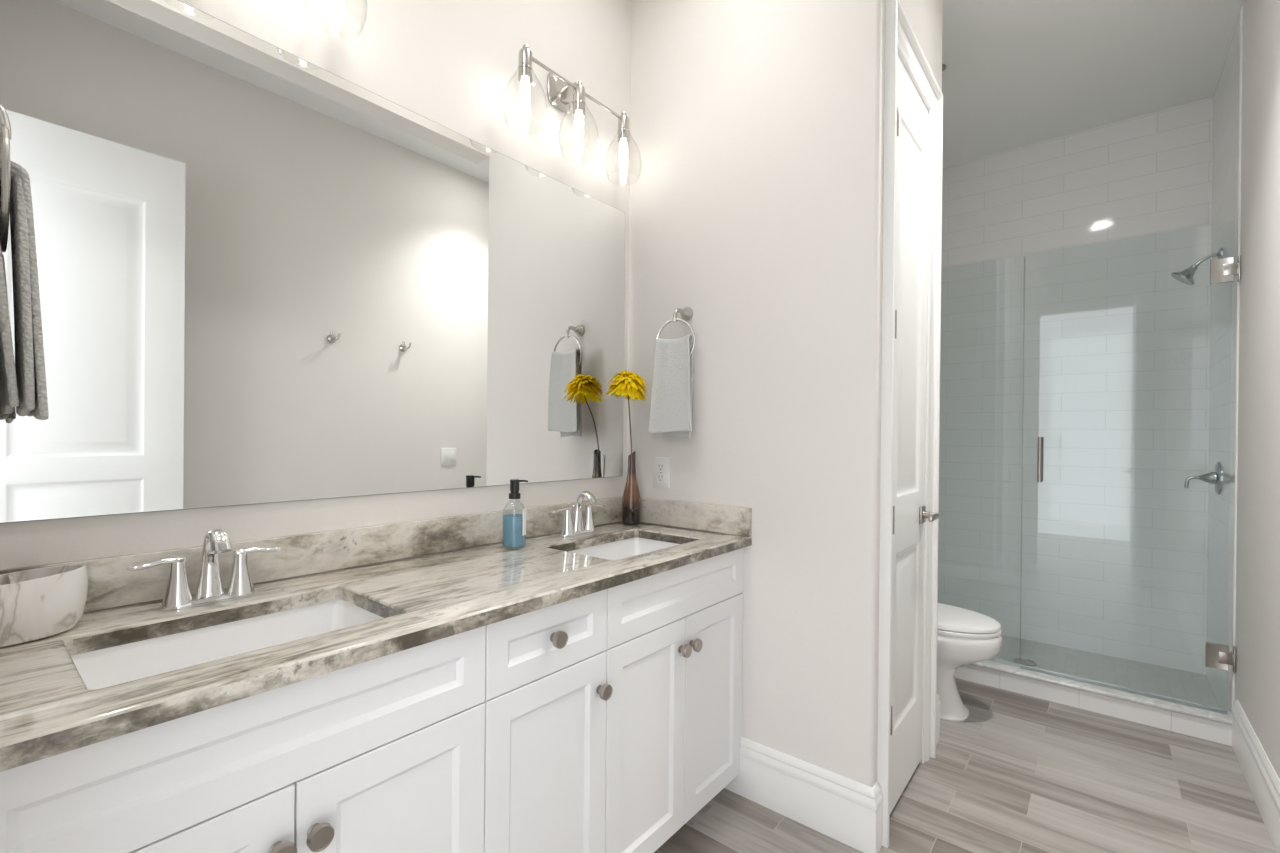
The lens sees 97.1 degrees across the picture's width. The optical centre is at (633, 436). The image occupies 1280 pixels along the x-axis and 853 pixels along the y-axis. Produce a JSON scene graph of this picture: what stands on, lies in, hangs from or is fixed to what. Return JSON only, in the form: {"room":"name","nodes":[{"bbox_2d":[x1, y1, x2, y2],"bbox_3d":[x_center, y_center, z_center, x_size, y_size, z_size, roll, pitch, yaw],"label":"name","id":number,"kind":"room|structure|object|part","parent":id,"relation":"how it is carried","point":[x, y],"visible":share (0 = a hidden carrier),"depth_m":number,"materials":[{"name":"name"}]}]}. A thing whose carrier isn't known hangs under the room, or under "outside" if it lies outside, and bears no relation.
{"room":"bathroom","nodes":[
{"label":"bathroom","id":0,"kind":"room"},
{"bbox_2d":[0,0,631,569],"bbox_3d":[-0.643,-0.290,1.659,0.120,3.048,2.040,1,0,40],"label":"wall","id":1,"kind":"structure","parent":0,"point":[450,63],"depth_m":1.67,"materials":[{"name":"paint"}]},
{"bbox_2d":[0,496,622,612],"bbox_3d":[-0.594,0.286,1.615,0.020,0.097,1.798,1,0,40],"label":"backsplash","id":2,"kind":"structure","parent":1,"relation":"attached to","point":[110,583],"depth_m":1.40,"materials":[{"name":"stone"}]},
{"bbox_2d":[0,0,624,523],"bbox_3d":[-0.596,-0.376,1.615,0.006,1.064,1.741,1,0,40],"label":"wall mirror","id":3,"kind":"object","parent":1,"relation":"attached to","point":[265,275],"visible":1,"depth_m":1.31,"materials":[{"name":"grey mirror"}]},
{"bbox_2d":[302,0,366,36],"bbox_3d":[-0.862,-1.127,1.156,0.168,0.305,0.608,1,0,40],"label":"vanity light","id":4,"kind":"object","parent":1,"relation":"attached to","point":[335,2],"visible":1,"depth_m":1.33,"materials":[{"name":"clear glass"}]},
{"bbox_2d":[502,44,641,177],"bbox_3d":[-0.200,-1.123,1.956,0.168,0.305,0.608,1,0,40],"label":"vanity light","id":5,"kind":"object","parent":1,"relation":"attached to","point":[562,94],"visible":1,"depth_m":1.94,"materials":[{"name":"silver metal"}]},
{"bbox_2d":[502,44,546,126],"bbox_3d":[-0.338,-1.097,1.765,0.138,0.251,0.138,1,0,40],"label":"shade","id":6,"kind":"object","parent":5,"relation":"attached to","point":[525,70],"depth_m":1.75,"materials":[{"name":"clear glass"}]},
{"bbox_3d":[-0.217,-1.196,1.972,0.080,0.042,0.030,1,0,40],"label":"arm","id":7,"kind":"part","parent":5,"relation":"part of","materials":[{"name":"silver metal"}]},
{"bbox_2d":[559,81,598,155],"bbox_3d":[-0.188,-1.096,1.946,0.138,0.251,0.138,1,0,40],"label":"shade","id":8,"kind":"object","parent":5,"relation":"attached to","point":[574,94],"depth_m":1.94,"materials":[{"name":"clear glass"}]},
{"bbox_2d":[605,112,641,177],"bbox_3d":[-0.038,-1.095,2.127,0.138,0.251,0.138,1,0,40],"label":"shade","id":9,"kind":"object","parent":5,"relation":"attached to","point":[623,132],"depth_m":2.11,"materials":[{"name":"clear glass"}]},
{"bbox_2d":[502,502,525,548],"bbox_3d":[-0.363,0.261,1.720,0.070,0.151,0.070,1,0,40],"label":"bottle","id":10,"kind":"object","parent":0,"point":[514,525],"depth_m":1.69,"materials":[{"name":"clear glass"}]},
{"bbox_2d":[627,0,885,786],"bbox_3d":[0.391,-0.281,2.049,0.975,3.048,0.120,1,0,40],"label":"wall","id":11,"kind":"structure","parent":0,"point":[757,126],"depth_m":1.89,"materials":[{"name":"paint"}]},
{"bbox_2d":[653,457,669,487],"bbox_3d":[0.107,0.139,2.198,0.077,0.117,0.009,1,0,40],"label":"wall outlet","id":12,"kind":"object","parent":11,"relation":"attached to","point":[661,465],"visible":1,"depth_m":2.19,"materials":[{"name":"white plastic"}]},
{"bbox_2d":[657,473,664,481],"bbox_3d":[0.106,0.160,2.196,0.034,0.034,0.004,1,0,40],"label":"receptacle","id":13,"kind":"object","parent":12,"relation":"attached to","point":[660,476],"depth_m":2.19,"materials":[{"name":"grey plastic"}]},
{"bbox_2d":[657,463,664,471],"bbox_3d":[0.106,0.118,2.196,0.034,0.034,0.004,1,0,40],"label":"receptacle","id":14,"kind":"object","parent":12,"relation":"attached to","point":[660,466],"depth_m":2.19,"materials":[{"name":"grey plastic"}]},
{"bbox_2d":[656,307,694,355],"bbox_3d":[0.173,-0.372,2.095,0.176,0.232,0.088,1,0,40],"label":"towel ring","id":15,"kind":"object","parent":11,"relation":"attached to","point":[686,313],"visible":0.73,"depth_m":2.08,"materials":[{"name":"silver metal"}]},
{"bbox_2d":[648,334,692,438],"bbox_3d":[0.146,-0.179,2.067,0.187,0.375,0.058,1,0,40],"label":"hand towel","id":16,"kind":"object","parent":15,"relation":"hanging from","point":[672,383],"visible":0.99,"depth_m":2.05,"materials":[{"name":"white fabric"}]},
{"bbox_3d":[0.174,-0.454,2.095,0.052,0.068,0.088,1,0,40],"label":"post","id":17,"kind":"part","parent":15,"relation":"part of","materials":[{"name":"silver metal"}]},
{"bbox_2d":[724,737,882,852],"bbox_3d":[0.363,1.145,2.006,0.973,0.195,0.066,1,0,40],"label":"baseboard","id":18,"kind":"structure","parent":11,"relation":"attached to","point":[843,809],"depth_m":1.80,"materials":[{"name":"white wood"}]},
{"bbox_2d":[898,0,942,110],"bbox_3d":[0.963,-0.276,2.069,0.120,3.048,0.780,1,0,40],"label":"wall","id":19,"kind":"structure","parent":0,"point":[925,17],"depth_m":2.16,"materials":[{"name":"paint"}]},
{"bbox_2d":[877,0,942,847],"bbox_3d":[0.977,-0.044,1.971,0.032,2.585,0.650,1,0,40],"label":"trim","id":20,"kind":"structure","parent":19,"relation":"attached to","point":[900,37],"depth_m":1.83,"materials":[{"name":"white"}]},
{"bbox_2d":[890,59,938,812],"bbox_3d":[0.973,0.002,1.969,0.095,2.450,0.467,1,0,40],"label":"door","id":21,"kind":"structure","parent":19,"relation":"in","point":[910,514],"depth_m":1.98,"materials":[{"name":"white"}]},
{"bbox_3d":[1.095,0.292,2.102,0.048,0.062,0.062,1,0,40],"label":"handle","id":22,"kind":"part","parent":21,"relation":"part of","materials":[{"name":"silver metal"}]},
{"bbox_3d":[1.087,0.292,2.047,0.014,0.020,0.117,1,0,40],"label":"lever","id":23,"kind":"part","parent":21,"relation":"part of","materials":[{"name":"silver metal"}]},
{"bbox_2d":[654,635,1275,852],"bbox_3d":[0.705,1.304,0.644,3.520,0.132,6.770,1,0,40],"label":"floor","id":24,"kind":"structure","parent":0,"point":[1022,773],"depth_m":2.00,"materials":[{"name":"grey wood"}]},
{"bbox_2d":[0,548,743,852],"bbox_3d":[-0.387,0.803,1.442,0.564,0.868,1.798,1,0,40],"label":"vanity cabinet","id":25,"kind":"object","parent":24,"relation":"on","point":[604,721],"visible":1,"depth_m":1.11,"materials":[{"name":"white wood"}]},
{"bbox_3d":[-0.646,0.851,0.747,0.018,0.625,0.352,1,0,40],"label":"door","id":26,"kind":"part","parent":25,"relation":"part of","materials":[{"name":"white wood"}]},
{"bbox_3d":[-0.530,0.626,0.848,0.029,0.038,0.038,1,0,40],"label":"knob","id":27,"kind":"part","parent":25,"relation":"part of","materials":[{"name":"silver metal"}]},
{"bbox_3d":[-0.495,0.626,0.889,0.029,0.038,0.038,1,0,40],"label":"knob","id":28,"kind":"part","parent":25,"relation":"part of","materials":[{"name":"silver metal"}]},
{"bbox_2d":[0,496,751,771],"bbox_3d":[-0.384,0.304,1.441,0.567,0.129,1.798,1,0,40],"label":"countertop","id":29,"kind":"structure","parent":25,"relation":"on","point":[428,580],"depth_m":1.16,"materials":[{"name":"stone"}]},
{"bbox_2d":[0,564,87,647],"bbox_3d":[-1.020,0.279,0.927,0.111,0.106,0.184,1,0,40],"label":"bowl","id":30,"kind":"object","parent":29,"relation":"on","point":[40,603],"visible":1,"depth_m":0.93,"materials":[{"name":"ceramic"}]},
{"bbox_2d":[127,529,281,610],"bbox_3d":[-0.836,0.258,1.127,0.112,0.151,0.255,1,0,40],"label":"faucet","id":31,"kind":"object","parent":29,"relation":"on","point":[209,589],"visible":1,"depth_m":1.13,"materials":[{"name":"silver metal"}]},
{"bbox_3d":[-0.911,0.242,1.080,0.025,0.017,0.086,1,0,40],"label":"lever","id":32,"kind":"part","parent":31,"relation":"part of","materials":[{"name":"silver metal"}]},
{"bbox_3d":[-0.890,0.284,1.105,0.049,0.084,0.049,1,0,40],"label":"handle","id":33,"kind":"part","parent":31,"relation":"part of","materials":[{"name":"silver metal"}]},
{"bbox_3d":[-0.858,0.327,1.145,0.047,0.013,0.158,1,0,40],"label":"plate","id":34,"kind":"part","parent":31,"relation":"part of","materials":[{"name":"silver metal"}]},
{"bbox_3d":[-0.834,0.254,1.126,0.109,0.142,0.052,1,0,40],"label":"spout","id":35,"kind":"part","parent":31,"relation":"part of","materials":[{"name":"silver metal"}]},
{"bbox_3d":[-0.824,0.284,1.185,0.049,0.084,0.049,1,0,40],"label":"handle","id":36,"kind":"part","parent":31,"relation":"part of","materials":[{"name":"silver metal"}]},
{"bbox_3d":[-0.803,0.242,1.210,0.025,0.017,0.086,1,0,40],"label":"lever","id":37,"kind":"part","parent":31,"relation":"part of","materials":[{"name":"silver metal"}]},
{"bbox_2d":[71,600,382,689],"bbox_3d":[-0.692,0.442,1.014,0.338,0.148,0.492,1,0,40],"label":"undermount sink","id":38,"kind":"object","parent":29,"relation":"in","point":[102,668],"visible":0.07,"depth_m":1.09,"materials":[{"name":"white ceramic"}]},
{"bbox_2d":[502,479,527,548],"bbox_3d":[-0.362,0.233,1.720,0.071,0.206,0.070,1,0,-2],"label":"soap dispenser","id":39,"kind":"object","parent":29,"relation":"on","point":[514,525],"visible":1,"depth_m":1.70,"materials":[{"name":"clear glass"}]},
{"bbox_2d":[550,491,604,536],"bbox_3d":[-0.171,0.262,1.943,0.112,0.151,0.255,1,0,40],"label":"faucet","id":40,"kind":"object","parent":29,"relation":"on","point":[575,527],"visible":1,"depth_m":1.94,"materials":[{"name":"silver metal"}]},
{"bbox_3d":[-0.246,0.246,1.895,0.025,0.017,0.086,1,0,40],"label":"lever","id":41,"kind":"part","parent":40,"relation":"part of","materials":[{"name":"silver metal"}]},
{"bbox_3d":[-0.226,0.288,1.920,0.049,0.084,0.049,1,0,40],"label":"handle","id":42,"kind":"part","parent":40,"relation":"part of","materials":[{"name":"silver metal"}]},
{"bbox_3d":[-0.193,0.331,1.961,0.047,0.013,0.158,1,0,40],"label":"plate","id":43,"kind":"part","parent":40,"relation":"part of","materials":[{"name":"silver metal"}]},
{"bbox_3d":[-0.169,0.258,1.942,0.109,0.142,0.052,1,0,40],"label":"spout","id":44,"kind":"part","parent":40,"relation":"part of","materials":[{"name":"silver metal"}]},
{"bbox_3d":[-0.159,0.288,2.001,0.049,0.084,0.049,1,0,40],"label":"handle","id":45,"kind":"part","parent":40,"relation":"part of","materials":[{"name":"silver metal"}]},
{"bbox_3d":[-0.138,0.246,2.025,0.025,0.017,0.086,1,0,40],"label":"lever","id":46,"kind":"part","parent":40,"relation":"part of","materials":[{"name":"silver metal"}]},
{"bbox_2d":[568,537,679,559],"bbox_3d":[-0.024,0.446,1.822,0.338,0.148,0.497,1,0,40],"label":"undermount sink","id":47,"kind":"object","parent":29,"relation":"in","point":[617,550],"visible":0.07,"depth_m":2.01,"materials":[{"name":"white ceramic"}]},
{"bbox_2d":[622,451,640,524],"bbox_3d":[-0.008,0.196,2.185,0.074,0.284,0.074,1,0,40],"label":"bud vase","id":48,"kind":"object","parent":29,"relation":"on","point":[631,499],"visible":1,"depth_m":2.16,"materials":[{"name":"brown glass"}]},
{"bbox_2d":[606,370,647,453],"bbox_3d":[-0.025,-0.057,2.126,0.159,0.383,0.161,1,0,40],"label":"flower","id":49,"kind":"object","parent":48,"relation":"in","point":[628,383],"visible":1,"depth_m":2.09,"materials":[{"name":"yellow plant"}]},
{"bbox_3d":[-0.015,-0.029,2.159,0.010,0.325,0.070,1,0,17],"label":"stem","id":50,"kind":"part","parent":49,"relation":"part of","materials":[{"name":"plant"}]},
{"bbox_3d":[-0.421,0.852,1.019,0.018,0.625,0.348,1,0,40],"label":"door","id":51,"kind":"part","parent":25,"relation":"part of","materials":[{"name":"white wood"}]},
{"bbox_3d":[-0.193,0.854,1.295,0.018,0.625,0.362,1,0,40],"label":"door","id":52,"kind":"part","parent":25,"relation":"part of","materials":[{"name":"white wood"}]},
{"bbox_3d":[-0.189,0.458,1.294,0.018,0.160,0.362,1,0,40],"label":"drawer","id":53,"kind":"part","parent":25,"relation":"part of","materials":[{"name":"white wood"}]},
{"bbox_3d":[-0.171,0.457,1.278,0.029,0.038,0.038,1,0,40],"label":"knob","id":54,"kind":"part","parent":25,"relation":"part of","materials":[{"name":"silver metal"}]},
{"bbox_3d":[-0.074,0.628,1.397,0.029,0.038,0.038,1,0,40],"label":"knob","id":55,"kind":"part","parent":25,"relation":"part of","materials":[{"name":"silver metal"}]},
{"bbox_3d":[0.036,0.855,1.571,0.018,0.625,0.350,1,0,40],"label":"door","id":56,"kind":"part","parent":25,"relation":"part of","materials":[{"name":"white wood"}]},
{"bbox_3d":[0.150,0.630,1.669,0.029,0.038,0.038,1,0,40],"label":"knob","id":57,"kind":"part","parent":25,"relation":"part of","materials":[{"name":"silver metal"}]},
{"bbox_3d":[0.187,0.630,1.713,0.029,0.038,0.038,1,0,40],"label":"knob","id":58,"kind":"part","parent":25,"relation":"part of","materials":[{"name":"silver metal"}]},
{"bbox_3d":[0.260,0.856,1.841,0.018,0.625,0.345,1,0,40],"label":"door","id":59,"kind":"part","parent":25,"relation":"part of","materials":[{"name":"white wood"}]},
{"bbox_2d":[937,603,1001,721],"bbox_3d":[1.300,0.863,2.679,0.752,0.775,0.430,1,0,40],"label":"toilet","id":60,"kind":"object","parent":24,"relation":"on","point":[964,636],"visible":0.34,"depth_m":2.44,"materials":[{"name":"white ceramic"}]},
{"bbox_3d":[1.361,0.845,2.629,0.586,0.019,0.366,1,0,40],"label":"seat","id":61,"kind":"part","parent":60,"relation":"part of","materials":[{"name":"white plastic"}]},
{"bbox_3d":[1.361,0.816,2.629,0.582,0.034,0.362,1,0,40],"label":"lid","id":62,"kind":"part","parent":60,"relation":"part of","materials":[{"name":"white plastic"}]},
{"bbox_2d":[1013,658,1036,665],"bbox_3d":[2.160,1.242,3.121,0.110,0.004,0.110,1,0,40],"label":"shower drain","id":63,"kind":"object","parent":24,"relation":"on","point":[1024,661],"visible":0.88,"depth_m":3.12,"materials":[{"name":"silver metal"}]},
{"bbox_2d":[938,97,1212,674],"bbox_3d":[2.475,-0.265,3.503,1.770,3.048,0.120,1,0,40],"label":"wall","id":64,"kind":"structure","parent":0,"point":[1087,231],"depth_m":3.30,"materials":[{"name":"white tile"}]},
{"bbox_2d":[954,658,1231,745],"bbox_3d":[1.898,1.202,2.827,1.530,0.106,0.137,1,0,40],"label":"shower curb","id":65,"kind":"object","parent":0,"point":[1202,721],"depth_m":2.57,"materials":[{"name":"white tile"}]},
{"bbox_2d":[1019,221,1240,711],"bbox_3d":[1.910,0.123,2.827,1.529,2.051,0.099,1,0,40],"label":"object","id":66,"kind":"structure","parent":65,"relation":"on","point":[1222,270],"depth_m":2.37,"materials":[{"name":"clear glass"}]},
{"bbox_3d":[1.625,0.119,3.063,0.790,2.050,0.010,1,0,40],"label":"fixed panel","id":67,"kind":"part","parent":66,"relation":"part of","materials":[{"name":"clear glass"}]},
{"bbox_3d":[1.988,0.110,2.763,0.018,0.218,0.099,1,0,40],"label":"pull handle","id":68,"kind":"part","parent":66,"relation":"part of","materials":[{"name":"silver metal"}]},
{"bbox_2d":[942,0,1244,167],"bbox_3d":[0.943,-1.849,1.944,2.170,0.100,4.490,1,0,40],"label":"ceiling","id":69,"kind":"structure","parent":0,"point":[1017,73],"depth_m":2.71,"materials":[{"name":"white paint"}]},
{"bbox_2d":[1206,0,1279,778],"bbox_3d":[1.716,-0.266,1.295,0.122,3.048,4.490,1,0,40],"label":"wall","id":70,"kind":"structure","parent":0,"point":[1257,617],"depth_m":2.17,"materials":[{"name":"paint"}]},
{"bbox_2d":[1171,248,1222,284],"bbox_3d":[2.739,-0.821,2.756,0.177,0.160,0.106,1,0,40],"label":"shower","id":71,"kind":"object","parent":70,"relation":"attached to","point":[1185,276],"visible":0.98,"depth_m":2.75,"materials":[{"name":"silver metal"}]},
{"bbox_3d":[2.766,-0.852,2.733,0.092,0.059,0.017,1,0,40],"label":"arm","id":72,"kind":"part","parent":71,"relation":"part of","materials":[{"name":"silver metal"}]},
{"bbox_2d":[1184,462,1221,494],"bbox_3d":[2.751,0.199,2.740,0.119,0.156,0.156,1,0,40],"label":"shower valve","id":73,"kind":"object","parent":70,"relation":"attached to","point":[1215,477],"visible":1,"depth_m":2.70,"materials":[{"name":"silver metal"}]},
{"bbox_3d":[2.747,0.211,2.744,0.107,0.085,0.060,1,0,40],"label":"lever","id":74,"kind":"part","parent":73,"relation":"part of","materials":[{"name":"silver metal"}]},
{"bbox_2d":[1232,7,1242,706],"bbox_3d":[2.517,-0.319,2.356,0.008,2.932,0.015,1,0,40],"label":"trim","id":75,"kind":"structure","parent":70,"relation":"attached to","point":[1241,9],"depth_m":2.35,"materials":[{"name":"white"}]},
{"bbox_2d":[1231,700,1279,852],"bbox_3d":[1.370,1.158,1.004,0.018,0.195,3.370,1,0,40],"label":"baseboard","id":76,"kind":"structure","parent":70,"relation":"attached to","point":[1263,782],"depth_m":1.93,"materials":[{"name":"white wood"}]},
{"bbox_3d":[0.756,-0.278,2.286,0.475,3.048,0.710,1,0,40],"label":"wall","id":77,"kind":"structure","parent":0,"visible":0},
{"bbox_2d":[936,694,940,744],"bbox_3d":[0.994,1.150,2.470,0.593,0.195,0.146,1,0,40],"label":"baseboard","id":78,"kind":"structure","parent":77,"relation":"attached to","point":[938,705],"depth_m":2.31,"materials":[{"name":"white wood"}]},
{"bbox_3d":[-0.466,-0.284,0.266,1.930,3.048,0.120,1,0,40],"label":"wall","id":79,"kind":"structure","parent":0,"visible":0},
{"bbox_2d":[0,104,10,252],"bbox_3d":[-0.919,-0.379,0.776,0.176,0.232,0.088,1,0,40],"label":"towel ring","id":80,"kind":"object","parent":79,"relation":"attached to","point":[5,127],"visible":0.98,"depth_m":0.76,"materials":[{"name":"silver metal"}]},
{"bbox_3d":[-0.918,-0.461,0.776,0.052,0.068,0.088,1,0,40],"label":"post","id":81,"kind":"part","parent":80,"relation":"part of","materials":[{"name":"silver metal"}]},
{"bbox_2d":[0,157,48,419],"bbox_3d":[-0.900,-0.199,0.803,0.199,0.351,0.085,1,0,40],"label":"hand towel","id":82,"kind":"object","parent":80,"relation":"hanging from","point":[23,386],"visible":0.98,"depth_m":0.77,"materials":[{"name":"grey fabric"}]}
]}

